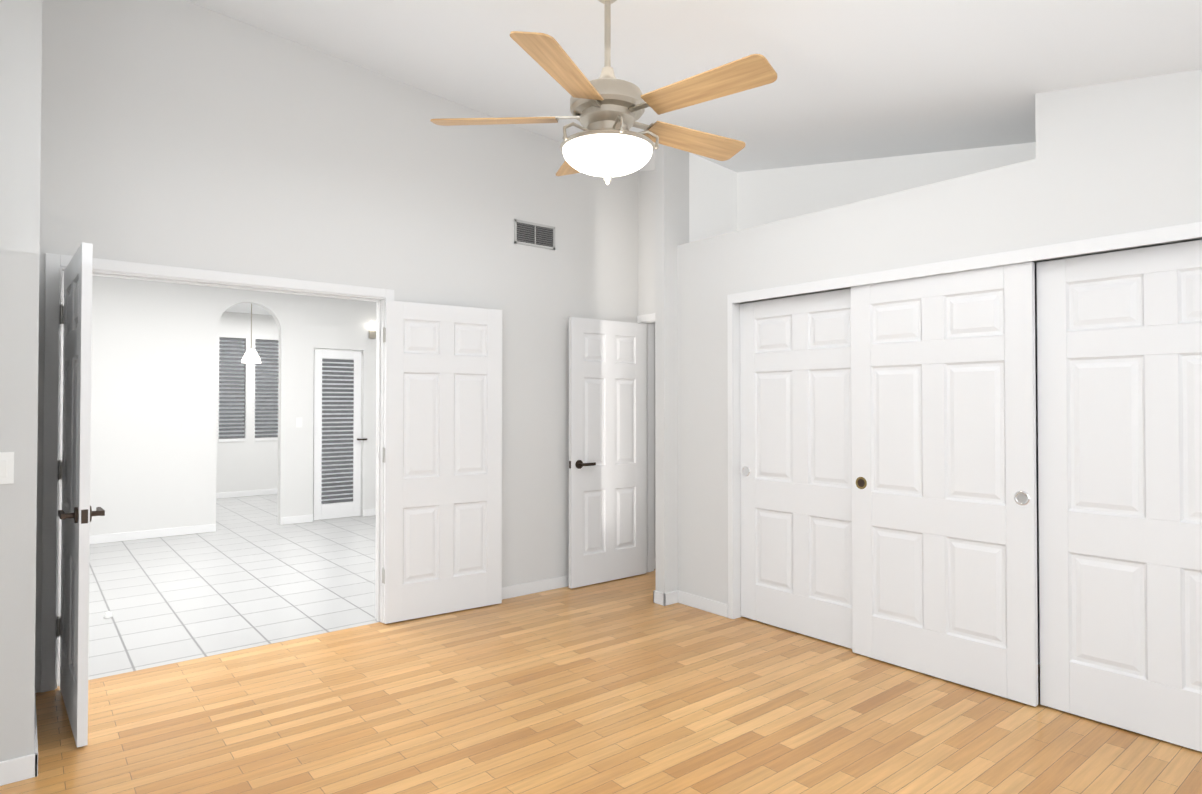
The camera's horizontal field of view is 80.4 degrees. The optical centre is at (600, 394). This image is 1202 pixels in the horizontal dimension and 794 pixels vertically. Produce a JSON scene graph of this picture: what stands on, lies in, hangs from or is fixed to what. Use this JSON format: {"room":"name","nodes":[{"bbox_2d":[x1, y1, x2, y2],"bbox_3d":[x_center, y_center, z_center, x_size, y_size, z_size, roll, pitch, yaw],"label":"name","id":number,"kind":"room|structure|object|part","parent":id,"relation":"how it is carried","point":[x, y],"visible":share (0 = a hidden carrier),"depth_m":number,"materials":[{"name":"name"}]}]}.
{"room":"empty bedroom","nodes":[
{"label":"empty bedroom","id":0,"kind":"room"},
{"bbox_2d":[0,0,41,761],"bbox_3d":[-3.128,-0.731,2.546,1.740,4.300,1.090,1,-1,-39],"label":"wall","id":1,"kind":"structure","parent":0,"point":[20,80],"depth_m":2.63,"materials":[{"name":"white paint"}]},
{"bbox_2d":[0,452,13,483],"bbox_3d":[-2.202,0.270,2.575,0.116,0.116,0.012,1,-1,-39],"label":"switch plate","id":2,"kind":"object","parent":1,"relation":"attached to","point":[6,467],"visible":1,"depth_m":2.60,"materials":[{"name":"white plastic"}]},
{"bbox_2d":[58,494,379,685],"bbox_3d":[-2.690,1.536,7.328,8.500,0.099,10.100,1,-1,-39],"label":"floor","id":3,"kind":"structure","parent":0,"point":[250,572],"depth_m":5.37,"materials":[{"name":"white tile"}]},
{"bbox_2d":[103,611,112,617],"bbox_3d":[-3.201,1.428,4.617,0.052,0.040,0.052,1,-1,-39],"label":"doorstop","id":4,"kind":"object","parent":3,"relation":"on","point":[107,614],"visible":1,"depth_m":4.60,"materials":[{"name":"white plastic"}]},
{"bbox_2d":[62,275,376,535],"bbox_3d":[-3.994,0.044,7.976,5.170,2.900,0.120,1,-1,-39],"label":"wall","id":5,"kind":"structure","parent":0,"point":[153,380],"depth_m":7.53,"materials":[{"name":"white paint"}]},
{"bbox_2d":[296,417,301,426],"bbox_3d":[-3.515,0.329,8.279,0.070,0.116,0.008,1,-1,-39],"label":"light switch","id":6,"kind":"object","parent":5,"relation":"attached to","point":[299,419],"depth_m":8.28,"materials":[{"name":"white plastic"}]},
{"bbox_2d":[313,350,366,519],"bbox_3d":[-3.151,0.483,8.605,0.620,2.020,0.100,1,-1,-39],"label":"door","id":7,"kind":"structure","parent":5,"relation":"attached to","point":[337,439],"depth_m":8.60,"materials":[{"name":"white paint"}]},
{"bbox_2d":[369,322,375,338],"bbox_3d":[-2.816,-0.794,8.798,0.100,0.200,0.109,1,-1,-39],"label":"sconce","id":8,"kind":"object","parent":5,"relation":"attached to","point":[372,332],"visible":0.79,"depth_m":8.79,"materials":[{"name":"white glass"}]},
{"bbox_2d":[224,303,270,314],"bbox_3d":[-4.650,-1.310,9.473,3.920,0.150,3.000,1,-1,-39],"label":"ceiling","id":9,"kind":"structure","parent":0,"point":[243,308],"depth_m":10.27,"materials":[{"name":"white paint"}]},
{"bbox_2d":[241,304,260,362],"bbox_3d":[-4.645,-0.825,9.444,0.240,0.820,0.240,1,-1,-39],"label":"pendant lamp","id":10,"kind":"object","parent":9,"relation":"hanging from","point":[251,355],"visible":0.94,"depth_m":9.38,"materials":[{"name":"white glass"}]},
{"bbox_2d":[216,312,351,492],"bbox_3d":[-5.559,0.081,10.570,3.920,2.900,0.120,1,-1,-39],"label":"wall","id":11,"kind":"structure","parent":0,"point":[250,463],"depth_m":10.70,"materials":[{"name":"white paint"}]},
{"bbox_2d":[219,338,278,441],"bbox_3d":[-5.303,-0.067,10.773,0.890,1.540,0.132,1,-1,-39],"label":"window blinds","id":12,"kind":"object","parent":11,"relation":"attached to","point":[231,391],"visible":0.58,"depth_m":10.72,"materials":[{"name":"white plastic"}]},
{"bbox_2d":[35,0,637,692],"bbox_3d":[-1.197,-0.701,4.744,4.030,4.300,0.120,1,-1,-39],"label":"wall","id":13,"kind":"structure","parent":0,"point":[183,134],"depth_m":4.30,"materials":[{"name":"white paint"}]},
{"bbox_2d":[56,242,104,747],"bbox_3d":[-2.354,0.405,3.179,0.147,2.030,0.820,1,-1,-41],"label":"door leaf","id":14,"kind":"structure","parent":13,"relation":"in","point":[76,513],"depth_m":2.94,"materials":[{"name":"white paint"}]},
{"bbox_2d":[40,253,393,692],"bbox_3d":[-2.050,0.382,4.034,1.760,2.115,0.150,1,-1,-39],"label":"door frame","id":15,"kind":"structure","parent":13,"relation":"attached to","point":[56,265],"depth_m":3.51,"materials":[{"name":"white paint"}]},
{"bbox_2d":[0,488,727,785],"bbox_3d":[-1.317,1.422,5.803,7.300,0.085,12.600,1,-1,-39],"label":"baseboard","id":16,"kind":"structure","parent":13,"relation":"attached to","point":[18,769],"depth_m":5.14,"materials":[{"name":"white paint"}]},
{"bbox_2d":[382,300,501,623],"bbox_3d":[-1.035,0.426,4.713,0.820,2.030,0.049,1,-1,-35],"label":"door leaf","id":17,"kind":"structure","parent":13,"relation":"in","point":[442,455],"depth_m":4.67,"materials":[{"name":"white paint"}]},
{"bbox_2d":[514,219,554,249],"bbox_3d":[-0.486,-1.176,5.247,0.360,0.175,0.007,1,-1,-39],"label":"air vent","id":18,"kind":"object","parent":13,"relation":"in","point":[534,234],"visible":1,"depth_m":5.24,"materials":[{"name":"white metal"}]},
{"bbox_2d":[0,569,1201,793],"bbox_3d":[0.181,1.465,2.222,5.500,0.100,5.555,1,-1,-39],"label":"floor","id":19,"kind":"structure","parent":0,"point":[626,685],"depth_m":3.10,"materials":[{"name":"brown wood"}]},
{"bbox_2d":[638,170,654,315],"bbox_3d":[0.690,-0.687,5.720,0.370,4.300,0.750,1,-1,-39],"label":"wall","id":20,"kind":"structure","parent":0,"point":[646,242],"depth_m":5.82,"materials":[{"name":"white paint"}]},
{"bbox_2d":[637,313,654,571],"bbox_3d":[0.588,0.404,5.621,0.136,2.115,0.748,1,-1,-39],"label":"door frame","id":21,"kind":"structure","parent":20,"relation":"attached to","point":[648,320],"depth_m":5.87,"materials":[{"name":"white paint"}]},
{"bbox_2d":[569,317,645,588],"bbox_3d":[0.065,0.438,5.569,0.768,2.030,0.147,1,-1,-39],"label":"bathroom door","id":22,"kind":"structure","parent":21,"relation":"attached to","point":[607,450],"depth_m":5.53,"materials":[{"name":"white paint"}]},
{"bbox_2d":[654,324,655,558],"bbox_3d":[1.938,0.166,5.919,2.330,2.600,2.240,1,-1,-39],"label":"wall","id":23,"kind":"structure","parent":0,"point":[654,442],"depth_m":5.99,"materials":[{"name":"white paint"}]},
{"bbox_2d":[186,0,1201,171],"bbox_3d":[-0.058,-1.728,2.100,6.320,1.626,5.440,1,-1,-39],"label":"ceiling","id":24,"kind":"structure","parent":0,"point":[863,79],"depth_m":3.44,"materials":[{"name":"white paint"}]},
{"bbox_2d":[430,0,776,184],"bbox_3d":[0.064,-1.253,2.854,1.342,0.838,1.362,1,-1,-39],"label":"ceiling fan","id":25,"kind":"object","parent":24,"relation":"hanging from","point":[607,109],"visible":1,"depth_m":2.72,"materials":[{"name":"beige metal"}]},
{"bbox_3d":[-0.376,-1.102,2.864,0.605,0.043,0.152,0,-1,3],"label":"blade","id":26,"kind":"part","parent":25,"relation":"part of","materials":[{"name":"brown wood"}]},
{"bbox_3d":[-0.118,-1.107,2.468,0.152,0.043,0.605,0,-1,21],"label":"blade","id":27,"kind":"part","parent":25,"relation":"part of","materials":[{"name":"brown wood"}]},
{"bbox_3d":[-0.079,-1.097,3.232,0.152,0.043,0.605,0,-1,-15],"label":"blade","id":28,"kind":"part","parent":25,"relation":"part of","materials":[{"name":"brown wood"}]},
{"bbox_3d":[0.363,-1.099,3.063,0.605,0.043,0.152,1,-1,-33],"label":"blade","id":29,"kind":"part","parent":25,"relation":"part of","materials":[{"name":"brown wood"}]},
{"bbox_3d":[0.339,-1.105,2.591,0.605,0.043,0.152,-1,-1,39],"label":"blade","id":30,"kind":"part","parent":25,"relation":"part of","materials":[{"name":"brown wood"}]},
{"bbox_2d":[655,144,736,592],"bbox_3d":[0.707,-0.694,5.192,0.770,4.300,0.090,1,-1,-39],"label":"wall","id":31,"kind":"structure","parent":0,"point":[695,197],"depth_m":4.96,"materials":[{"name":"white paint"}]},
{"bbox_2d":[737,142,1039,663],"bbox_3d":[2.467,-0.715,3.737,0.120,4.300,4.570,1,-1,-39],"label":"wall","id":32,"kind":"structure","parent":0,"point":[766,196],"depth_m":4.64,"materials":[{"name":"white paint"}]},
{"bbox_2d":[677,69,1201,617],"bbox_3d":[2.201,-0.718,3.462,0.640,4.300,4.480,1,-1,-39],"label":"wall","id":33,"kind":"structure","parent":0,"point":[1119,157],"depth_m":3.56,"materials":[{"name":"white paint"}]},
{"bbox_2d":[740,289,851,648],"bbox_3d":[1.210,0.420,4.280,0.041,2.030,0.920,1,-1,-39],"label":"sliding closet door","id":34,"kind":"structure","parent":33,"relation":"in","point":[795,469],"depth_m":4.28,"materials":[{"name":"white paint"}]},
{"bbox_2d":[851,261,1037,706],"bbox_3d":[1.696,0.411,3.610,0.041,2.030,0.920,1,-1,-39],"label":"sliding closet door","id":35,"kind":"structure","parent":33,"relation":"in","point":[943,480],"depth_m":3.55,"materials":[{"name":"white paint"}]},
{"bbox_2d":[727,222,1201,618],"bbox_3d":[1.744,0.386,3.587,0.132,2.095,2.755,1,-1,-39],"label":"trim","id":36,"kind":"structure","parent":33,"relation":"attached to","point":[1152,237],"depth_m":3.98,"materials":[{"name":"white paint"}]},
{"bbox_2d":[1036,239,1201,751],"bbox_3d":[2.314,0.401,2.924,0.041,2.030,0.920,1,-1,-39],"label":"sliding closet door","id":37,"kind":"structure","parent":33,"relation":"in","point":[1119,362],"depth_m":3.02,"materials":[{"name":"white paint"}]}
]}

